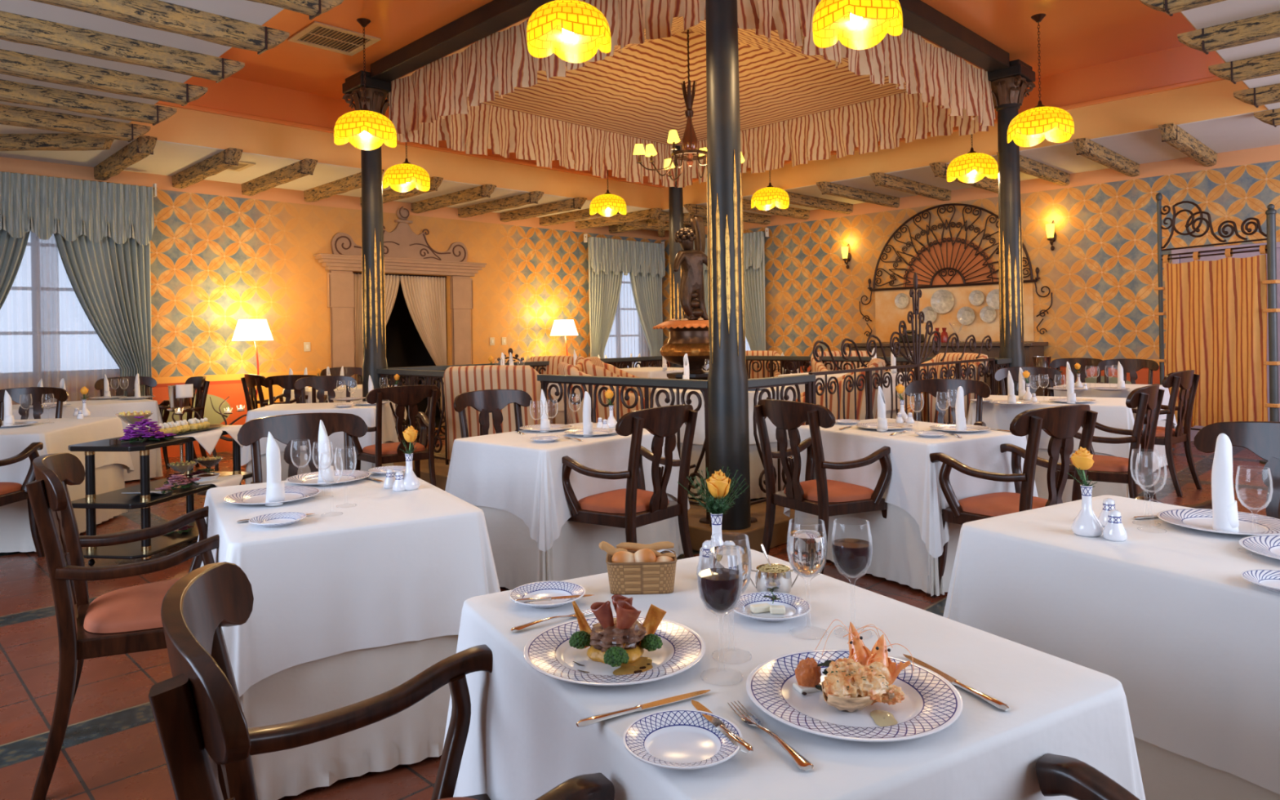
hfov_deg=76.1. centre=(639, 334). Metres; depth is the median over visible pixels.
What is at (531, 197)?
ceiling beam
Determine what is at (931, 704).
dinner plate
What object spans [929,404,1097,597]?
dining chair
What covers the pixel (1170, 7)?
ceiling beam
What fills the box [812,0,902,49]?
pendant lamp
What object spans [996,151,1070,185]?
ceiling beam
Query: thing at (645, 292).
drape
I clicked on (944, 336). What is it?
vase
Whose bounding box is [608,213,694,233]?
ceiling beam
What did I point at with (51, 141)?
ceiling beam
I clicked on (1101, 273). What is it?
wall
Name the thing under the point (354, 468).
bowl
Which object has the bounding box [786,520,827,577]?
bowl
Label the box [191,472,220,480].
glass dish
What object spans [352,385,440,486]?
dining chair
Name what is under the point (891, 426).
charger plate
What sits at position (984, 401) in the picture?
bread plate
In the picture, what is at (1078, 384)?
bud vase
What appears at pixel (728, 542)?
shaker
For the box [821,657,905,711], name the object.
salad
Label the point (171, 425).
pastry
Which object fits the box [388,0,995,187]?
canopy
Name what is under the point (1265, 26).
ceiling beam
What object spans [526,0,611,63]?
pendant lamp
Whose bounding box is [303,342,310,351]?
wall switch
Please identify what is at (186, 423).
pastry
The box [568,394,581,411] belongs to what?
bowl
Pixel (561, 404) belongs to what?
tablecloth
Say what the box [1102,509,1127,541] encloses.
shaker
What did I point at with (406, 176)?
pendant lamp
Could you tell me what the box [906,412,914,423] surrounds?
shaker
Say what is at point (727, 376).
column
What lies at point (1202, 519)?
charger plate
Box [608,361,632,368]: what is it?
dining chair
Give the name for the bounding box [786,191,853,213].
ceiling beam
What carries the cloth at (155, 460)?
on the dining table
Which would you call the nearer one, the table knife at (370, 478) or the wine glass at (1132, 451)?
the wine glass at (1132, 451)
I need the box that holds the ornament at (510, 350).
[497,347,524,363]
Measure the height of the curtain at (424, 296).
2.205 m
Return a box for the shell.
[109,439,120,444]
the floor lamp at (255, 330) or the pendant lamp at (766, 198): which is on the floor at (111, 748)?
the floor lamp at (255, 330)
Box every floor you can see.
[0,428,1268,799]
[393,445,795,551]
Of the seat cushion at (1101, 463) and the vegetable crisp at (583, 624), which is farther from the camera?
the seat cushion at (1101, 463)
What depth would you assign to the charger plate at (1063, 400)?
6.15 m
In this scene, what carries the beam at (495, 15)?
attached to the ceiling at (1091, 50)
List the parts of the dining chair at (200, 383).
armrest, leg, crest rail, leg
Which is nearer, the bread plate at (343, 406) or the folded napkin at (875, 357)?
the bread plate at (343, 406)
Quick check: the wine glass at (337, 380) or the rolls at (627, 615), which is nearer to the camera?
the rolls at (627, 615)
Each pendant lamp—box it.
[333,17,396,150]
[382,142,430,192]
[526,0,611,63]
[589,169,626,216]
[751,170,789,210]
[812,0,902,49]
[946,134,998,182]
[1007,13,1074,146]
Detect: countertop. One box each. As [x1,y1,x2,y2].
[845,342,1048,346]
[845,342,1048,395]
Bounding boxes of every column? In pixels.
[342,70,391,401]
[668,145,684,367]
[705,0,751,530]
[987,59,1035,395]
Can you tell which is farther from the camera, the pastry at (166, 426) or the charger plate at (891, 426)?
the pastry at (166, 426)
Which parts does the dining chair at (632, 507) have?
armrest, seat frame, leg, crest rail, armrest, leg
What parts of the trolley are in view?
leg, leg, leg, leg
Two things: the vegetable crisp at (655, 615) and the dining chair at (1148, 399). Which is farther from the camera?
the dining chair at (1148, 399)
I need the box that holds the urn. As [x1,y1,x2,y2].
[653,318,709,379]
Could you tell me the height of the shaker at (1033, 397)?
0.064 m
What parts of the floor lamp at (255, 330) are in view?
lamp shade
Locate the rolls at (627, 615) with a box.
[590,594,641,630]
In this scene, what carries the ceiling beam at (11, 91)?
attached to the ceiling at (1244, 131)
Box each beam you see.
[0,10,244,83]
[0,48,208,106]
[0,79,177,125]
[0,104,150,142]
[0,133,114,151]
[30,0,289,54]
[93,135,157,180]
[171,147,242,188]
[241,158,317,195]
[246,0,343,19]
[303,168,384,202]
[360,176,443,207]
[370,0,555,82]
[411,183,496,213]
[457,191,543,217]
[500,196,586,222]
[539,208,619,226]
[575,208,662,229]
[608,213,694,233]
[619,219,692,231]
[653,211,706,226]
[657,211,665,237]
[684,203,770,224]
[742,199,809,219]
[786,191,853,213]
[816,181,899,207]
[869,172,951,200]
[898,0,1009,71]
[928,161,998,193]
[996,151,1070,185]
[1071,137,1139,177]
[1139,0,1226,16]
[1158,122,1217,166]
[1177,10,1279,54]
[1208,51,1279,84]
[1233,83,1279,107]
[1253,108,1279,127]
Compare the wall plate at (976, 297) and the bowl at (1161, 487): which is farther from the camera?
the wall plate at (976, 297)
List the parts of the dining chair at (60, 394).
leg, crest rail, leg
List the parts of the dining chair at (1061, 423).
leg, seat frame, armrest, leg, armrest, crest rail, leg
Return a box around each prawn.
[815,619,892,666]
[843,624,914,671]
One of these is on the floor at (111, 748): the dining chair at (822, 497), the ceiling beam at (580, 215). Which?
the dining chair at (822, 497)
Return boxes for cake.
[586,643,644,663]
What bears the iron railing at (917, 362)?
on the floor at (700, 532)
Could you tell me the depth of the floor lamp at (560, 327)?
12.82 m
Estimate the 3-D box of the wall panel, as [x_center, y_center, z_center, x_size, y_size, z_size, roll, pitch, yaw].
[4.301,-0.294,11.376,0.020,0.778,2.240,-1,0,-45]
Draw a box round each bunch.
[119,416,166,442]
[153,432,176,439]
[155,484,173,493]
[163,474,191,489]
[164,472,191,484]
[167,524,193,534]
[186,470,208,477]
[186,477,200,484]
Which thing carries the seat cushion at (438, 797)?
on the dining chair at (208, 745)
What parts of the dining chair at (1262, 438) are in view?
armrest, crest rail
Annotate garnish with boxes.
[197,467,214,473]
[792,657,835,693]
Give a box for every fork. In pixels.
[510,608,592,631]
[727,700,813,770]
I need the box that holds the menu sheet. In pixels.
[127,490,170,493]
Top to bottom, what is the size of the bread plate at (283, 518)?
0.020 m
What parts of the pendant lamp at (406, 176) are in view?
lamp shade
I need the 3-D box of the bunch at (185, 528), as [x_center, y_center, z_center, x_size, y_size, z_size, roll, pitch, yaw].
[-2.976,1.242,5.263,0.174,0.047,0.180,-1,0,-45]
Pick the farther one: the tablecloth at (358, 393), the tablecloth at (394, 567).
the tablecloth at (358, 393)
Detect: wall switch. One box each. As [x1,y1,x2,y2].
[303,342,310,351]
[489,337,494,345]
[501,337,506,345]
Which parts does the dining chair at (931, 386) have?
leg, crest rail, leg, armrest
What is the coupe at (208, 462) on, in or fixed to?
on the trolley
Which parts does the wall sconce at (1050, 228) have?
lamp shade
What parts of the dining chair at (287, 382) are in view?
leg, crest rail, leg, armrest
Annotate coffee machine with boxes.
[898,329,924,342]
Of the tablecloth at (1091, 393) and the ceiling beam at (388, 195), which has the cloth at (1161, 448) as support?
the tablecloth at (1091, 393)
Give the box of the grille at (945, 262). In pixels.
[858,203,1052,336]
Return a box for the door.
[1171,241,1279,440]
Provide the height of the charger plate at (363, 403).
0.020 m
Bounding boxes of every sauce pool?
[613,656,653,675]
[870,709,897,726]
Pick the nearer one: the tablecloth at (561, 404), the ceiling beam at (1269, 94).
the ceiling beam at (1269, 94)
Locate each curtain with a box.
[0,171,156,404]
[352,272,446,426]
[583,233,665,368]
[693,227,768,370]
[1154,244,1279,427]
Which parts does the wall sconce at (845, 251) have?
lamp shade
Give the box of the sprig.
[763,586,780,603]
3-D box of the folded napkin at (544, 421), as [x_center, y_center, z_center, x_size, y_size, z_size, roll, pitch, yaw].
[-0.557,0.441,4.776,0.057,0.249,0.061,-1,0,-35]
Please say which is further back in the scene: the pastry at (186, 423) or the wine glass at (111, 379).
the wine glass at (111, 379)
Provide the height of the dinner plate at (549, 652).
0.020 m
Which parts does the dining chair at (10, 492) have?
seat frame, armrest, leg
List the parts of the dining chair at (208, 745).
leg, crest rail, leg, armrest, seat frame, armrest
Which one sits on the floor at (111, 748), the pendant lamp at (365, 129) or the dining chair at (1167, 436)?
the dining chair at (1167, 436)
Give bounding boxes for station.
[1034,370,1062,395]
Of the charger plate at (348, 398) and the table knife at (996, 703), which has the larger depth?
the charger plate at (348, 398)
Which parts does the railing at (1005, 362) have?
post, handrail, post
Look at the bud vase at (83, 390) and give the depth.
6.32 m
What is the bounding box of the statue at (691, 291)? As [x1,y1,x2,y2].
[673,217,708,319]
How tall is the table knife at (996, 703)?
0.009 m
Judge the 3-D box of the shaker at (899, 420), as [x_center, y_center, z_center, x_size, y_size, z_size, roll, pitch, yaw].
[1.569,0.500,4.947,0.047,0.064,0.047,-1,0,-45]
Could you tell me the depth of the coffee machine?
11.40 m
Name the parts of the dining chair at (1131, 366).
leg, crest rail, leg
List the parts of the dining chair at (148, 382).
leg, crest rail, leg, armrest, leg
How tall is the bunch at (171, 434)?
0.031 m
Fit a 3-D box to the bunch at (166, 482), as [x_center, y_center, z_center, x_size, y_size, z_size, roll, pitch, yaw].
[-3.048,0.939,5.376,0.135,0.055,0.151,-1,0,23]
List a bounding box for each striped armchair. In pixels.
[526,355,584,374]
[557,361,649,424]
[582,356,653,404]
[745,350,781,378]
[795,358,885,425]
[810,351,890,372]
[897,352,988,424]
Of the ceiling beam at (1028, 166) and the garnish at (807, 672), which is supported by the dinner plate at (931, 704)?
the garnish at (807, 672)
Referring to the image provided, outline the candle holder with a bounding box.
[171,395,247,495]
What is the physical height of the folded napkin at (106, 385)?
0.249 m
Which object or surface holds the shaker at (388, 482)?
on the tablecloth at (394, 567)
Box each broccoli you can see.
[568,631,591,648]
[603,646,629,666]
[640,633,662,651]
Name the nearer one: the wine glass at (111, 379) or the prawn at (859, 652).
the prawn at (859, 652)
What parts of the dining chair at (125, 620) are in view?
leg, crest rail, leg, seat frame, armrest, armrest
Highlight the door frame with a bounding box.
[313,206,486,379]
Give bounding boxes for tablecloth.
[0,416,133,484]
[12,398,163,433]
[197,471,500,697]
[240,401,399,466]
[282,384,407,420]
[442,549,1146,799]
[444,422,689,551]
[546,382,564,410]
[620,367,684,399]
[653,385,795,444]
[777,370,914,410]
[783,417,1038,558]
[942,494,1279,794]
[966,395,1140,463]
[1047,382,1177,428]
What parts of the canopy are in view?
lamp shade, lamp shade, arm, arm, lamp shade, lamp shade, arm, arm, chain, glass, tent canopy, arm, arm, lamp shade, lamp shade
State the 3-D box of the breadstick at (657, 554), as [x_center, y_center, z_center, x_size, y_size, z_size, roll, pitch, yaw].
[0.046,0.484,1.808,0.064,0.021,0.013,-1,0,7]
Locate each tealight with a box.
[174,408,183,413]
[223,407,232,413]
[236,404,244,410]
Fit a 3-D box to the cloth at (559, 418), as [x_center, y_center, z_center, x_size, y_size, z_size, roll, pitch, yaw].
[-1.260,0.805,8.411,1.023,0.736,0.877,-1,0,-45]
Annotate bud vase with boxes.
[80,386,90,417]
[315,368,321,376]
[393,373,399,386]
[400,425,420,490]
[488,355,493,364]
[604,389,617,427]
[678,466,750,546]
[895,383,907,422]
[1022,370,1031,400]
[1067,446,1103,537]
[1074,363,1083,387]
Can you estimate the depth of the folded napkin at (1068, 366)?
7.39 m
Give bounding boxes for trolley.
[68,425,252,566]
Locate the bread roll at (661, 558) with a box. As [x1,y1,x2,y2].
[655,555,674,561]
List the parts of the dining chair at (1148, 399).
armrest, seat frame, armrest, leg, crest rail, leg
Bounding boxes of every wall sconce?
[841,244,851,269]
[1045,220,1056,250]
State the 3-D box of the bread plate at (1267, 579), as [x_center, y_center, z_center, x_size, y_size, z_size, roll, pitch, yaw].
[1.367,0.527,1.724,0.162,0.020,0.162,-1,0,-45]
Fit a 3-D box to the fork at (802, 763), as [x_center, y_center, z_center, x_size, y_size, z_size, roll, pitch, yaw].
[0.177,0.550,1.131,0.024,0.009,0.200,-1,0,-22]
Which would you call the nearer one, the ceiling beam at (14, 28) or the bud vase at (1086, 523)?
the bud vase at (1086, 523)
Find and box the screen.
[1155,192,1279,464]
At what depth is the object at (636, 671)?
1.34 m
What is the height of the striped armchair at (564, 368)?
0.941 m
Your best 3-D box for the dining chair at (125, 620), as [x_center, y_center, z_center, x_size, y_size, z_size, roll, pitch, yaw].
[-1.624,0.867,2.682,0.575,0.974,0.614,-1,0,-30]
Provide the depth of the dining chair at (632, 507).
4.07 m
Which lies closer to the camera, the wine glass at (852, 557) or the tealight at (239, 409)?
the wine glass at (852, 557)
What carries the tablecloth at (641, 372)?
on the cloth
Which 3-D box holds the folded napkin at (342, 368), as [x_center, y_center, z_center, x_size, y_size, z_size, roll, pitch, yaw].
[-3.508,0.491,9.632,0.057,0.249,0.061,-1,0,-16]
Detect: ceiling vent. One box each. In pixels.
[226,160,255,171]
[287,21,381,56]
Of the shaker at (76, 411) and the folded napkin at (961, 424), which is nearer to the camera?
the folded napkin at (961, 424)
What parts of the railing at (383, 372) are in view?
post, handrail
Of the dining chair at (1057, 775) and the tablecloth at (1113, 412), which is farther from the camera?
the tablecloth at (1113, 412)
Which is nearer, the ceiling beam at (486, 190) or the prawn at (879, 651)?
the prawn at (879, 651)
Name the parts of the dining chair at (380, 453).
leg, armrest, leg, seat frame, crest rail, leg, armrest, leg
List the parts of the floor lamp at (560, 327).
lamp shade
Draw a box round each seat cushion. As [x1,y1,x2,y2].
[0,482,22,495]
[83,577,180,633]
[362,441,425,454]
[437,796,477,799]
[577,488,668,513]
[783,479,873,502]
[958,492,1048,516]
[1069,454,1128,471]
[1142,425,1175,436]
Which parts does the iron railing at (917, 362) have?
frame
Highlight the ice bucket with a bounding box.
[1032,355,1051,367]
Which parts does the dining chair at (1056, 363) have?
armrest, crest rail, leg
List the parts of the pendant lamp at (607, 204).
lamp shade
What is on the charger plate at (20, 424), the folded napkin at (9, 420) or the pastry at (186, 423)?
the folded napkin at (9, 420)
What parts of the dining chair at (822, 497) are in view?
leg, armrest, crest rail, leg, seat frame, armrest, leg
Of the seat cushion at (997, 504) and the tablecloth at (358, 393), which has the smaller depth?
the seat cushion at (997, 504)
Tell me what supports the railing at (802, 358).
on the floor at (700, 532)
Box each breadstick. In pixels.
[599,541,627,555]
[616,541,674,551]
[648,548,675,558]
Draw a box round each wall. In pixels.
[0,156,662,458]
[360,280,444,430]
[661,144,1279,428]
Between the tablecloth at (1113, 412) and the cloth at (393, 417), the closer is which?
the tablecloth at (1113, 412)
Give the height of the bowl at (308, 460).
0.099 m
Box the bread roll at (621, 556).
[611,551,635,562]
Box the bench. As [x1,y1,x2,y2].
[443,364,555,459]
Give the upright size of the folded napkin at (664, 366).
0.249 m
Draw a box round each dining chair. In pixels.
[0,386,68,421]
[0,418,44,556]
[25,453,219,799]
[94,376,169,469]
[148,561,614,799]
[150,376,209,479]
[237,412,367,484]
[240,373,307,411]
[262,374,328,405]
[294,375,355,403]
[320,367,362,384]
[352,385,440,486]
[453,389,532,438]
[561,404,697,558]
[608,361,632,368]
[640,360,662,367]
[753,399,891,573]
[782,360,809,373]
[905,378,991,426]
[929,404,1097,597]
[993,366,1062,396]
[1035,753,1139,799]
[1043,357,1103,395]
[1055,383,1164,499]
[1097,358,1159,384]
[1131,369,1202,497]
[1134,421,1279,519]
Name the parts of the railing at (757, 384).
post, handrail, post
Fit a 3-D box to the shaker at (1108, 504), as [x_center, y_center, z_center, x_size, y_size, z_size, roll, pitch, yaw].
[1.319,0.498,2.299,0.056,0.077,0.056,-1,0,-45]
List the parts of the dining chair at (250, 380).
leg, crest rail, leg, armrest, armrest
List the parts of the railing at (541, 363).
handrail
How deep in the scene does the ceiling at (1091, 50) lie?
7.76 m
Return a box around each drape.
[0,217,31,309]
[53,220,152,399]
[353,273,399,384]
[400,275,446,426]
[587,237,622,358]
[629,271,662,367]
[699,269,708,318]
[743,231,765,351]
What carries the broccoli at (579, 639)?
on the dinner plate at (549, 652)
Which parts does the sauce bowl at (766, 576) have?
handle, handle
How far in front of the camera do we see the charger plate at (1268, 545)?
2.03 m
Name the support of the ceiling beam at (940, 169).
attached to the ceiling at (1244, 131)
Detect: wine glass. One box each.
[19,394,32,409]
[41,393,54,423]
[110,378,119,399]
[290,439,311,491]
[311,440,333,498]
[319,452,342,515]
[334,446,356,507]
[336,380,345,404]
[347,380,356,400]
[529,400,542,436]
[544,399,558,436]
[568,394,581,429]
[697,546,743,681]
[831,518,872,638]
[910,393,924,431]
[936,391,950,417]
[946,389,955,413]
[1029,375,1040,403]
[1038,373,1048,399]
[1054,374,1065,402]
[1089,366,1099,378]
[1105,365,1114,377]
[1129,448,1160,525]
[1135,453,1167,532]
[1235,465,1273,551]
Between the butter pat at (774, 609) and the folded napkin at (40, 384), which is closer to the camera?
the butter pat at (774, 609)
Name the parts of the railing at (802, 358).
post, handrail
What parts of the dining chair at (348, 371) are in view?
crest rail, leg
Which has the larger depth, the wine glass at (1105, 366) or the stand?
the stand
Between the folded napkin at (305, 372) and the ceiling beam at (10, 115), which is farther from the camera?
the folded napkin at (305, 372)
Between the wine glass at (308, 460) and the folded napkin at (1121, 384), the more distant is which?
the folded napkin at (1121, 384)
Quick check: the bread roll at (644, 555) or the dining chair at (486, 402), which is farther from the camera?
the dining chair at (486, 402)
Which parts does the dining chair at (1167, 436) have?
armrest, armrest, seat frame, leg, crest rail, leg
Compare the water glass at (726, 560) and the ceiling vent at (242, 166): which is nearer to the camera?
the water glass at (726, 560)
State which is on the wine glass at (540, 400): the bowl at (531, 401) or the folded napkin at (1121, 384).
the bowl at (531, 401)
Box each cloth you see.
[0,463,128,552]
[123,447,163,480]
[175,383,193,398]
[239,635,458,799]
[244,440,393,484]
[391,413,399,441]
[474,493,683,590]
[555,410,564,424]
[675,440,791,498]
[794,502,962,595]
[885,409,896,418]
[1034,448,1129,502]
[1133,737,1279,799]
[1140,419,1168,472]
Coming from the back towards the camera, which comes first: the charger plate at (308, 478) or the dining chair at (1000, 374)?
the dining chair at (1000, 374)
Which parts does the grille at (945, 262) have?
frame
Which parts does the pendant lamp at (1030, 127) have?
chain, lamp shade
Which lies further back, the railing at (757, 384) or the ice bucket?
the ice bucket
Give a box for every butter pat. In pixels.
[750,603,770,613]
[769,604,785,613]
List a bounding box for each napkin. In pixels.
[3,390,14,426]
[37,378,44,404]
[59,377,66,404]
[103,373,111,398]
[134,373,140,397]
[171,430,222,455]
[194,474,243,487]
[206,424,243,448]
[265,431,285,506]
[288,368,293,390]
[303,367,308,389]
[317,419,334,485]
[326,366,330,375]
[339,366,344,386]
[368,375,373,404]
[500,352,505,364]
[509,352,513,364]
[539,389,550,431]
[573,349,577,365]
[582,391,593,436]
[662,356,666,370]
[682,353,688,379]
[871,347,876,359]
[876,386,888,431]
[890,347,897,373]
[955,386,966,431]
[1007,370,1016,404]
[1017,367,1026,399]
[1065,361,1071,389]
[1066,369,1075,403]
[1117,361,1124,388]
[1211,433,1239,532]
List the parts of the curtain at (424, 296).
rod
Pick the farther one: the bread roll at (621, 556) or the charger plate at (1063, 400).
the charger plate at (1063, 400)
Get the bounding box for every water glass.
[708,533,751,660]
[786,518,827,636]
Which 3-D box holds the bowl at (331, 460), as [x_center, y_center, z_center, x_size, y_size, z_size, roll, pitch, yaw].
[-1.128,0.431,2.909,0.071,0.099,0.071,-1,0,-45]
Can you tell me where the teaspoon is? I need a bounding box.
[760,543,771,566]
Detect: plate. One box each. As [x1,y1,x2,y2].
[0,421,38,427]
[29,404,71,408]
[89,395,126,399]
[118,395,155,399]
[222,485,320,505]
[248,511,306,527]
[285,470,370,485]
[330,396,365,400]
[333,404,354,408]
[352,400,391,405]
[368,466,405,475]
[508,581,585,608]
[519,423,572,431]
[523,614,705,685]
[529,435,560,442]
[564,427,616,435]
[622,709,742,769]
[733,591,811,622]
[746,648,963,742]
[835,418,860,424]
[855,422,912,430]
[894,293,908,308]
[914,431,946,437]
[921,306,937,323]
[928,424,990,432]
[930,288,954,313]
[956,306,974,324]
[968,289,984,305]
[969,399,992,403]
[979,306,995,322]
[986,288,999,309]
[989,400,1035,405]
[1047,386,1086,391]
[1048,398,1096,403]
[1088,386,1129,391]
[1156,508,1279,535]
[1239,534,1279,559]
[1240,568,1279,593]
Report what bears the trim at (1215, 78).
attached to the ceiling at (1091, 50)
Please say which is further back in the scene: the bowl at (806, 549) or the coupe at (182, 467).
the coupe at (182, 467)
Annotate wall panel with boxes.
[875,282,1034,342]
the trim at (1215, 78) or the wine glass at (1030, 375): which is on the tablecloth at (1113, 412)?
the wine glass at (1030, 375)
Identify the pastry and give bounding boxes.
[158,424,166,433]
[164,423,171,433]
[168,423,177,434]
[173,422,180,433]
[175,422,182,432]
[180,421,187,432]
[183,421,190,431]
[188,420,197,431]
[195,418,203,429]
[200,418,206,428]
[204,417,209,427]
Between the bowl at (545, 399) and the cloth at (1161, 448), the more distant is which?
the cloth at (1161, 448)
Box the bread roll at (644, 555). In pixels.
[634,548,656,562]
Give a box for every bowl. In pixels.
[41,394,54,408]
[290,440,311,467]
[311,442,333,469]
[319,452,342,484]
[334,446,356,476]
[529,400,542,419]
[544,399,558,417]
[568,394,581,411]
[697,547,742,614]
[708,534,751,594]
[750,563,798,594]
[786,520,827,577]
[831,520,872,578]
[910,393,924,412]
[1029,375,1040,389]
[1038,374,1048,387]
[1054,374,1065,388]
[1129,449,1160,488]
[1135,454,1167,493]
[1235,466,1273,510]
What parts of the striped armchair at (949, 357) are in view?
seat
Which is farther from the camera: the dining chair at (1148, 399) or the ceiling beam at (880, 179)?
the ceiling beam at (880, 179)
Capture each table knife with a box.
[236,513,315,522]
[365,476,382,482]
[515,594,594,603]
[576,689,711,727]
[691,699,753,754]
[902,653,1009,711]
[990,428,1010,431]
[1133,515,1158,519]
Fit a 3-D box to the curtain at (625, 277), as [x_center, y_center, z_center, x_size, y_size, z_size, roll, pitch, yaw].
[-0.204,-0.207,14.385,1.920,3.000,0.206,-1,0,-45]
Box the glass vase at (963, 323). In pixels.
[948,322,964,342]
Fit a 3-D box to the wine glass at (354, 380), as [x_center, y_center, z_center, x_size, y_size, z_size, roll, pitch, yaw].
[-2.458,0.497,6.991,0.074,0.208,0.074,-1,0,-26]
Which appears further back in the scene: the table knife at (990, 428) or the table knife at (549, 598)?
the table knife at (990, 428)
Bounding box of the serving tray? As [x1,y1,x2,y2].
[135,423,222,438]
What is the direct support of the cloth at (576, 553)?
on the dining table
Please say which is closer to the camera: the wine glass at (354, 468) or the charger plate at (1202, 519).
the charger plate at (1202, 519)
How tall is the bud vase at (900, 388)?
0.235 m
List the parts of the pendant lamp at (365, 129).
chain, lamp shade, bulb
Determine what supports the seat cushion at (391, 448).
on the dining chair at (380, 453)
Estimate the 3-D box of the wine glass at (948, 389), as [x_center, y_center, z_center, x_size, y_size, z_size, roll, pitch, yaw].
[1.839,0.424,4.788,0.074,0.208,0.074,-1,0,-26]
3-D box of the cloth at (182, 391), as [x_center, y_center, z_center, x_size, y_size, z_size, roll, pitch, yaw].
[-4.416,0.545,7.939,0.030,0.130,0.161,-1,0,39]
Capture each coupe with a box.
[115,410,154,429]
[167,460,197,484]
[194,455,223,470]
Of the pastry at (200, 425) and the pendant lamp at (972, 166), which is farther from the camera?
the pendant lamp at (972, 166)
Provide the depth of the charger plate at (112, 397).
8.31 m
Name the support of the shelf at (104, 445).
attached to the trolley
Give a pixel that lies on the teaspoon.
(762, 548)
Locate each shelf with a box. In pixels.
[68,425,231,451]
[71,471,252,509]
[82,520,199,559]
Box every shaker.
[73,407,78,416]
[76,409,84,418]
[382,468,395,488]
[392,471,404,491]
[595,417,602,427]
[601,418,608,428]
[696,539,715,574]
[723,540,735,545]
[895,412,903,422]
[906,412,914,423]
[1030,393,1037,401]
[1082,382,1088,390]
[1097,497,1115,526]
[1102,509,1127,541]
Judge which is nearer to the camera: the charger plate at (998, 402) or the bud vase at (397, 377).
the charger plate at (998, 402)
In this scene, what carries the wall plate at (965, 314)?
attached to the wall panel
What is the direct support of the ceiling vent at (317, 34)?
in the ceiling at (1091, 50)
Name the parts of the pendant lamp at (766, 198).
lamp shade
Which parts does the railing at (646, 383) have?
post, handrail, post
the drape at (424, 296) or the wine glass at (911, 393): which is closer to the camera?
the wine glass at (911, 393)
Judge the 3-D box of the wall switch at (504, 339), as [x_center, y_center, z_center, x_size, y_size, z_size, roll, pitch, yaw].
[-2.114,0.096,12.722,0.085,0.120,0.016,-1,0,-45]
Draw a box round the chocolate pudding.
[196,473,215,477]
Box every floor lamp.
[231,319,273,398]
[550,319,577,355]
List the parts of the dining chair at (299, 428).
leg, crest rail, leg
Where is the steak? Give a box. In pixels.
[589,617,646,652]
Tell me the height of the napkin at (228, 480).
0.149 m
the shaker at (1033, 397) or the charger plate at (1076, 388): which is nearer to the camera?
the shaker at (1033, 397)
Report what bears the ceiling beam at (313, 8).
attached to the ceiling at (1244, 131)
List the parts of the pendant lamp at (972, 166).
lamp shade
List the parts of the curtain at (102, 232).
rod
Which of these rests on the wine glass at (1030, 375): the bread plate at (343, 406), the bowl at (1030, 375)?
the bowl at (1030, 375)
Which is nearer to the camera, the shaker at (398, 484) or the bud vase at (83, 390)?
the shaker at (398, 484)
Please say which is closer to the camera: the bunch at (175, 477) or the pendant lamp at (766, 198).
the bunch at (175, 477)
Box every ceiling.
[0,0,1279,231]
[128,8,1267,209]
[184,0,1225,184]
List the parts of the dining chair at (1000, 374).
leg, crest rail, leg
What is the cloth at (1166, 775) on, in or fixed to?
on the dining table
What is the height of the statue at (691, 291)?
1.057 m
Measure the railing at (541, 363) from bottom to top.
0.879 m
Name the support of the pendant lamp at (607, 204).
hanging from the ceiling at (1091, 50)
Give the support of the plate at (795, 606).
on the tablecloth at (524, 740)
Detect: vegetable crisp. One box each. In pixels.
[572,600,591,648]
[639,604,666,644]
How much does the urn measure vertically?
1.325 m
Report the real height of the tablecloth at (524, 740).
0.599 m
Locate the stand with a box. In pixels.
[166,385,195,477]
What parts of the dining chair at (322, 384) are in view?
leg, crest rail, leg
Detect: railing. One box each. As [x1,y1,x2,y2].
[377,368,482,465]
[387,355,671,442]
[537,374,709,524]
[702,355,999,378]
[747,373,815,523]
[808,271,995,424]
[989,358,1011,395]
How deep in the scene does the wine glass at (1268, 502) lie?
2.00 m
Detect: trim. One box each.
[156,75,1225,187]
[434,452,765,506]
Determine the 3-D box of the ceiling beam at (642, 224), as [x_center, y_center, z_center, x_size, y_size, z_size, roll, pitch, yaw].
[0.322,-1.865,13.930,2.000,0.141,0.135,-1,0,-45]
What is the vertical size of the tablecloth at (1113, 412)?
0.451 m
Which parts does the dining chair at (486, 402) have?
leg, crest rail, leg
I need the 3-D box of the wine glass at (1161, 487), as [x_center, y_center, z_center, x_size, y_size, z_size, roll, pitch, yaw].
[1.402,0.431,2.242,0.074,0.208,0.074,-1,0,-26]
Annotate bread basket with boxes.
[605,549,677,595]

